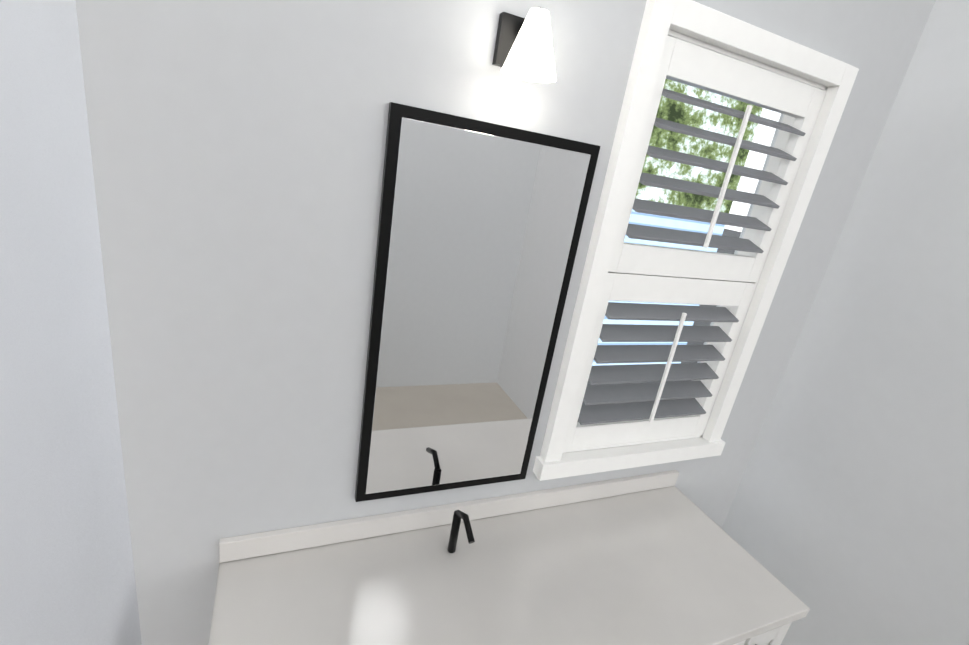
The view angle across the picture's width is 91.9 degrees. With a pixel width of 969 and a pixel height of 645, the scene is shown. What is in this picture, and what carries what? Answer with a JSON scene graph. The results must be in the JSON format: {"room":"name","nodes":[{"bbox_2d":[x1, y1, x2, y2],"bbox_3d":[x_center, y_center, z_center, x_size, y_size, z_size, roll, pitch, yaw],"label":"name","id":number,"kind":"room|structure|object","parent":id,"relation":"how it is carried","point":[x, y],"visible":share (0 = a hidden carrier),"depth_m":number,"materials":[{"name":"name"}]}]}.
{"room":"bathroom","nodes":[
{"label":"bathroom","id":0,"kind":"room"},
{"bbox_2d":[0,0,141,644],"bbox_3d":[0.406,1.199,-1.843,0.120,2.850,6.500,1,20,-24],"label":"wall","id":1,"kind":"structure","parent":0,"point":[67,575],"depth_m":0.71,"materials":[{"name":"paint"}]},
{"bbox_2d":[76,0,934,644],"bbox_3d":[0.215,0.039,1.461,2.200,2.850,0.120,1,20,-24],"label":"wall","id":2,"kind":"structure","parent":0,"point":[238,150],"depth_m":1.05,"materials":[{"name":"white paint"}]},
{"bbox_2d":[355,102,600,501],"bbox_3d":[-0.034,0.022,1.261,0.540,1.030,0.022,1,20,-24],"label":"bathroom mirror","id":3,"kind":"object","parent":2,"relation":"attached to","point":[480,228],"visible":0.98,"depth_m":1.21,"materials":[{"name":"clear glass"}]},
{"bbox_2d":[492,7,555,82],"bbox_3d":[0.098,-0.590,0.990,0.120,0.128,0.150,1,20,-24],"label":"sconce","id":4,"kind":"object","parent":2,"relation":"attached to","point":[523,50],"visible":0.96,"depth_m":0.95,"materials":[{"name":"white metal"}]},
{"bbox_2d":[533,0,858,480],"bbox_3d":[0.633,-0.147,1.539,0.830,1.402,0.170,1,20,-24],"label":"window","id":5,"kind":"structure","parent":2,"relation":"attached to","point":[722,141],"depth_m":1.48,"materials":[{"name":"white wood"}]},
{"bbox_2d":[722,0,968,644],"bbox_3d":[1.755,0.512,0.846,0.120,2.850,2.430,1,20,-24],"label":"wall","id":6,"kind":"structure","parent":0,"point":[846,522],"depth_m":1.58,"materials":[{"name":"white paint"}]},
{"bbox_3d":[0.462,1.865,0.840,2.440,0.092,2.670,1,20,-24],"label":"floor","id":7,"kind":"structure","parent":0,"visible":0},
{"bbox_2d":[209,470,809,644],"bbox_3d":[0.079,1.084,1.419,1.580,0.880,0.587,1,20,-24],"label":"bathroom vanity","id":8,"kind":"object","parent":7,"relation":"on","point":[659,558],"visible":1,"depth_m":1.31,"materials":[{"name":"white stone"}]},
{"bbox_2d":[448,510,474,552],"bbox_3d":[-0.064,0.605,1.304,0.023,0.174,0.126,1,20,-24],"label":"bathroom faucet","id":9,"kind":"object","parent":8,"relation":"on","point":[458,515],"visible":1,"depth_m":1.33,"materials":[{"name":"black metal"}]}
]}

